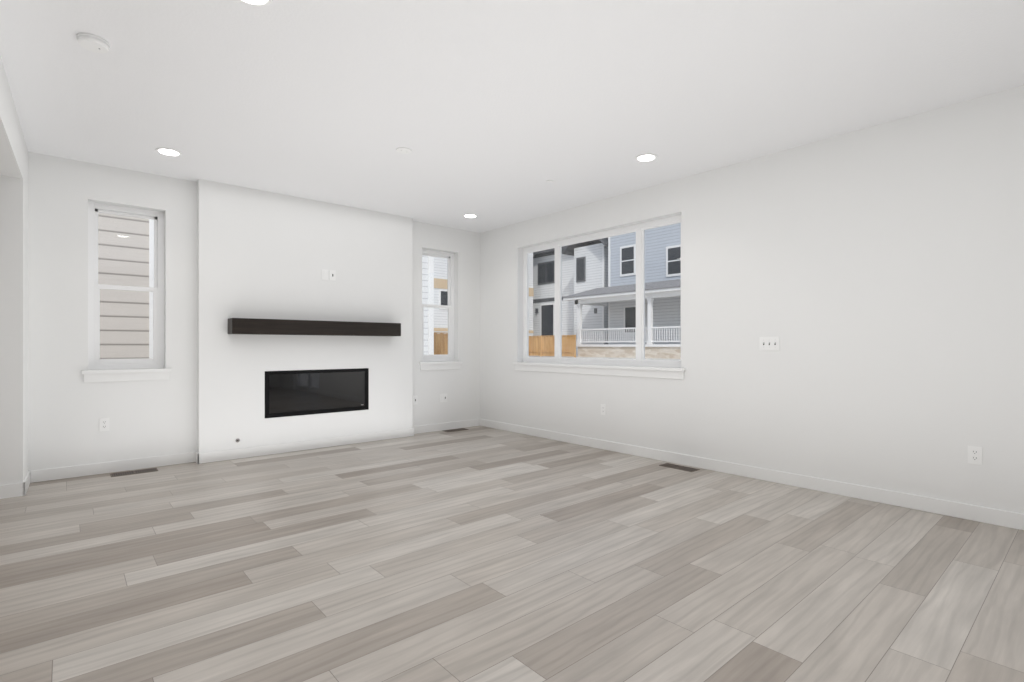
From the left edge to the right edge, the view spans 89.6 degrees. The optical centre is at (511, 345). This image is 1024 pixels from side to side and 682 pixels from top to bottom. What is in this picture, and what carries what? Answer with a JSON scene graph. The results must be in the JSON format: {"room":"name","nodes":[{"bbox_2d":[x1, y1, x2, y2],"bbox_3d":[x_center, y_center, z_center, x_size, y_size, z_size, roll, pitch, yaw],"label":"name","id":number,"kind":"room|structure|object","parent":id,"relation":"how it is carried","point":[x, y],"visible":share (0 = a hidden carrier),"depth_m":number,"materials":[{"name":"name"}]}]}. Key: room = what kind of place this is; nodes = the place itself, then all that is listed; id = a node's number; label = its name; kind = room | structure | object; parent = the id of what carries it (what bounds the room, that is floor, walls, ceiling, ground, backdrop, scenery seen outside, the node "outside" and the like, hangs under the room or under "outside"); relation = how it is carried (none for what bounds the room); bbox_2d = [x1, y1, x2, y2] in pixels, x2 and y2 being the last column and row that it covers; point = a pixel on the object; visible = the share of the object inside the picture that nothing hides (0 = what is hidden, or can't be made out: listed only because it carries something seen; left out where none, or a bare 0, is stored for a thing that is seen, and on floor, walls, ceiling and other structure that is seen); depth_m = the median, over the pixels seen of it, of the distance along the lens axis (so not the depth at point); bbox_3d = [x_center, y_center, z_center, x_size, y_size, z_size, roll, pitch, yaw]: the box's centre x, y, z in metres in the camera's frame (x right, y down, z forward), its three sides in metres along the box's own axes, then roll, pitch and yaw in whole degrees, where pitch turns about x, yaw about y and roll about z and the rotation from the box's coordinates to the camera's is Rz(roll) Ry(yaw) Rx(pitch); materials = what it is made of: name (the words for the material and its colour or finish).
{"room":"living room","nodes":[
{"label":"living room","id":0,"kind":"room"},
{"bbox_2d":[0,55,29,498],"bbox_3d":[-1.126,-0.236,0.675,0.186,2.740,9.190,0,0,-40],"label":"wall","id":1,"kind":"structure","parent":0,"point":[14,477],"depth_m":3.86,"materials":[{"name":"white paint"}]},
{"bbox_2d":[28,152,479,470],"bbox_3d":[-3.778,-0.236,4.560,8.980,2.740,0.160,0,0,-41],"label":"wall","id":2,"kind":"structure","parent":0,"point":[68,407],"depth_m":4.67,"materials":[{"name":"white paint"}]},
{"bbox_2d":[99,418,108,430],"bbox_3d":[-3.624,0.699,4.581,0.070,0.115,0.008,0,0,-41],"label":"electrical outlet","id":3,"kind":"object","parent":2,"relation":"attached to","point":[103,424],"visible":1,"depth_m":4.58,"materials":[{"name":"white plastic"}]},
{"bbox_2d":[30,452,193,482],"bbox_3d":[-3.536,1.084,4.653,1.192,0.100,0.016,0,0,-41],"label":"baseboard","id":4,"kind":"structure","parent":2,"relation":"attached to","point":[49,474],"depth_m":4.59,"materials":[{"name":"white paint"}]},
{"bbox_2d":[81,202,171,382],"bbox_3d":[-3.537,-0.483,4.742,0.659,1.605,0.190,0,0,-41],"label":"window","id":5,"kind":"structure","parent":2,"relation":"in","point":[139,369],"depth_m":4.74,"materials":[{"name":"white plastic"}]},
{"bbox_2d":[413,395,417,404],"bbox_3d":[-1.247,0.699,6.640,0.070,0.115,0.010,0,0,-41],"label":"electrical outlet","id":6,"kind":"object","parent":2,"relation":"attached to","point":[415,400],"visible":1,"depth_m":6.64,"materials":[{"name":"white plastic"}]},
{"bbox_2d":[419,249,461,369],"bbox_3d":[-0.995,-0.483,6.944,0.660,1.605,0.190,0,0,-41],"label":"window","id":7,"kind":"structure","parent":2,"relation":"in","point":[446,361],"depth_m":7.04,"materials":[{"name":"white plastic"}]},
{"bbox_2d":[440,393,446,401],"bbox_3d":[-0.917,0.699,6.924,0.116,0.115,0.011,0,0,-41],"label":"electrical outlet","id":8,"kind":"object","parent":2,"relation":"attached to","point":[443,397],"visible":1,"depth_m":6.92,"materials":[{"name":"white plastic"}]},
{"bbox_2d":[413,419,477,433],"bbox_3d":[-0.893,1.084,6.942,1.140,0.100,0.016,0,0,-41],"label":"baseboard","id":9,"kind":"structure","parent":2,"relation":"attached to","point":[474,422],"depth_m":6.96,"materials":[{"name":"white paint"}]},
{"bbox_2d":[197,179,412,452],"bbox_3d":[-2.171,-0.236,5.767,2.330,2.740,0.120,0,0,-41],"label":"wall","id":10,"kind":"structure","parent":0,"point":[261,254],"depth_m":5.53,"materials":[{"name":"white paint"}]},
{"bbox_2d":[194,427,417,463],"bbox_3d":[-2.128,1.084,5.718,2.356,0.100,0.016,0,0,-41],"label":"baseboard","id":11,"kind":"structure","parent":10,"relation":"attached to","point":[207,457],"depth_m":5.55,"materials":[{"name":"white paint"}]},
{"bbox_2d":[228,318,400,335],"bbox_3d":[-2.077,-0.194,5.643,1.820,0.155,0.190,0,0,-41],"label":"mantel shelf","id":12,"kind":"structure","parent":10,"relation":"attached to","point":[252,326],"depth_m":5.46,"materials":[{"name":"brown wood"}]},
{"bbox_2d":[265,368,368,417],"bbox_3d":[-2.168,0.509,5.764,1.146,0.486,0.120,0,0,-41],"label":"linear fireplace","id":13,"kind":"object","parent":10,"relation":"in","point":[297,392],"visible":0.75,"depth_m":5.69,"materials":[{"name":"black glass"}]},
{"bbox_2d":[329,270,335,280],"bbox_3d":[-2.022,-0.796,5.809,0.070,0.115,0.010,0,0,-41],"label":"switch","id":14,"kind":"object","parent":10,"relation":"attached to","point":[332,274],"visible":1,"depth_m":5.81,"materials":[{"name":"white plastic"}]},
{"bbox_2d":[0,426,1023,681],"bbox_3d":[-0.635,1.194,0.932,8.980,0.120,9.760,0,0,-41],"label":"floor","id":15,"kind":"structure","parent":0,"point":[480,554],"depth_m":2.54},
{"bbox_2d":[110,468,157,476],"bbox_3d":[-3.381,1.132,4.613,0.340,0.004,0.140,0,0,-41],"label":"floor vent","id":16,"kind":"object","parent":15,"relation":"in","point":[133,472],"visible":1,"depth_m":4.60,"materials":[{"name":"grey metal"}]},
{"bbox_2d":[443,428,468,431],"bbox_3d":[-0.758,1.132,6.924,0.340,0.004,0.140,0,0,-41],"label":"floor vent","id":17,"kind":"object","parent":15,"relation":"in","point":[453,430],"visible":1,"depth_m":6.89,"materials":[{"name":"grey metal"}]},
{"bbox_2d":[659,463,699,471],"bbox_3d":[1.556,1.132,4.801,0.140,0.004,0.340,0,0,-41],"label":"floor vent","id":18,"kind":"object","parent":15,"relation":"in","point":[680,467],"visible":1,"depth_m":4.79,"materials":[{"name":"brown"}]},
{"bbox_2d":[0,0,1023,232],"bbox_3d":[-0.635,-1.676,0.932,8.980,0.140,9.760,0,0,-41],"label":"ceiling","id":19,"kind":"structure","parent":0,"point":[493,114],"depth_m":3.19,"materials":[{"name":"white paint"}]},
{"bbox_2d":[76,33,109,52],"bbox_3d":[-2.202,-1.589,2.710,0.136,0.034,0.136,0,0,-41],"label":"smoke detector","id":20,"kind":"object","parent":19,"relation":"attached to","point":[92,43],"visible":0.96,"depth_m":2.69,"materials":[{"name":"white plastic"}]},
{"bbox_2d":[155,147,181,155],"bbox_3d":[-2.839,-1.602,4.262,0.184,0.007,0.184,0,0,-41],"label":"recessed light","id":21,"kind":"object","parent":19,"relation":"in","point":[168,151],"visible":1,"depth_m":4.25,"materials":[{"name":"white plastic"}]},
{"bbox_2d":[239,0,272,6],"bbox_3d":[-1.188,-1.602,2.343,0.184,0.007,0.184,0,0,-41],"label":"recessed light","id":22,"kind":"object","parent":19,"relation":"in","point":[259,3],"visible":1,"depth_m":2.40,"materials":[{"name":"white plastic"}]},
{"bbox_2d":[396,147,411,153],"bbox_3d":[-0.888,-1.602,4.232,0.132,0.007,0.132,0,0,-41],"label":"box","id":23,"kind":"object","parent":19,"relation":"attached to","point":[402,150],"visible":1,"depth_m":4.22,"materials":[{"name":"white plastic"}]},
{"bbox_2d":[463,214,477,217],"bbox_3d":[-0.516,-1.602,6.354,0.184,0.007,0.184,0,0,-41],"label":"recessed light","id":24,"kind":"object","parent":19,"relation":"in","point":[470,215],"visible":0.98,"depth_m":6.32,"materials":[{"name":"white plastic"}]},
{"bbox_2d":[635,153,656,161],"bbox_3d":[1.144,-1.602,4.391,0.184,0.007,0.184,0,0,-41],"label":"recessed light","id":25,"kind":"object","parent":19,"relation":"in","point":[645,157],"visible":1,"depth_m":4.37,"materials":[{"name":"white plastic"}]},
{"bbox_2d":[480,85,1023,513],"bbox_3d":[2.751,-0.236,3.759,0.160,2.740,9.600,0,0,-41],"label":"wall","id":26,"kind":"structure","parent":0,"point":[872,277],"depth_m":3.94,"materials":[{"name":"white paint"}]},
{"bbox_2d":[513,215,684,378],"bbox_3d":[0.892,-0.483,5.873,0.190,1.605,2.460,0,0,-41],"label":"window","id":27,"kind":"structure","parent":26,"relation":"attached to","point":[633,367],"depth_m":5.74,"materials":[{"name":"white plastic"}]},
{"bbox_2d":[601,404,605,414],"bbox_3d":[1.001,0.699,5.650,0.008,0.115,0.070,0,0,-41],"label":"electrical outlet","id":28,"kind":"object","parent":26,"relation":"attached to","point":[603,409],"visible":1,"depth_m":5.64,"materials":[{"name":"white plastic"}]},
{"bbox_2d":[478,419,1023,529],"bbox_3d":[1.635,1.084,4.915,0.013,0.100,6.390,0,0,-41],"label":"baseboard","id":29,"kind":"structure","parent":26,"relation":"attached to","point":[1009,519],"depth_m":4.11,"materials":[{"name":"white paint"}]},
{"bbox_2d":[760,337,779,350],"bbox_3d":[2.153,-0.019,4.312,0.018,0.115,0.162,0,0,-41],"label":"light switch","id":30,"kind":"object","parent":26,"relation":"attached to","point":[769,343],"visible":1,"depth_m":4.31,"materials":[{"name":"white plastic"}]},
{"bbox_2d":[968,446,981,464],"bbox_3d":[3.001,0.709,3.340,0.008,0.115,0.070,0,0,-41],"label":"electrical outlet","id":31,"kind":"object","parent":26,"relation":"attached to","point":[974,454],"visible":1,"depth_m":3.34,"materials":[{"name":"white plastic"}]},
{"label":"outside","id":32,"kind":"structure","parent":0,"visible":0},
{"bbox_3d":[-1.757,1.734,24.938,110.000,0.300,100.000,0,0,-41],"label":"ground","id":33,"kind":"structure","parent":32,"visible":0},
{"bbox_2d":[98,212,153,369],"bbox_3d":[-11.374,-1.916,6.983,10.550,7.000,8.650,0,0,-41],"label":"house","id":34,"kind":"structure","parent":33,"relation":"on","point":[121,327],"depth_m":7.02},
{"bbox_2d":[529,355,680,367],"bbox_3d":[-8.304,1.084,32.497,110.000,1.000,80.000,0,0,-41],"label":"ground","id":35,"kind":"structure","parent":33,"relation":"on","point":[609,358],"depth_m":25.86,"materials":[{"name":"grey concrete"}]},
{"bbox_2d":[422,255,433,354],"bbox_3d":[-6.615,-2.841,15.372,5.650,6.850,8.700,0,0,-41],"label":"house","id":36,"kind":"structure","parent":35,"relation":"on","point":[427,271],"depth_m":13.90,"materials":[{"name":"white"}]},
{"bbox_2d":[434,332,447,354],"bbox_3d":[-1.444,0.043,19.897,4.628,1.082,0.090,0,0,-41],"label":"fence","id":37,"kind":"object","parent":35,"relation":"on","point":[440,350],"depth_m":18.89,"materials":[{"name":"brown wood"}]},
{"bbox_2d":[434,253,533,336],"bbox_3d":[-4.550,-3.741,36.411,8.907,8.650,9.800,0,0,-41],"label":"house","id":38,"kind":"structure","parent":35,"relation":"on","point":[437,299],"depth_m":30.82,"materials":[{"name":"white"}]},
{"bbox_2d":[529,335,575,356],"bbox_3d":[0.778,0.012,28.862,0.090,1.145,7.487,0,0,-41],"label":"fence","id":39,"kind":"object","parent":35,"relation":"on","point":[567,345],"depth_m":27.46,"materials":[{"name":"brown wood"}]},
{"bbox_2d":[533,238,607,354],"bbox_3d":[4.757,-3.441,39.068,11.650,8.050,15.182,0,0,-41],"label":"house","id":40,"kind":"structure","parent":35,"relation":"on","point":[572,289],"depth_m":34.23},
{"bbox_2d":[563,223,680,358],"bbox_3d":[13.306,-3.441,25.456,12.350,8.050,18.058,0,0,-41],"label":"house","id":41,"kind":"structure","parent":35,"relation":"on","point":[670,338],"depth_m":26.82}
]}

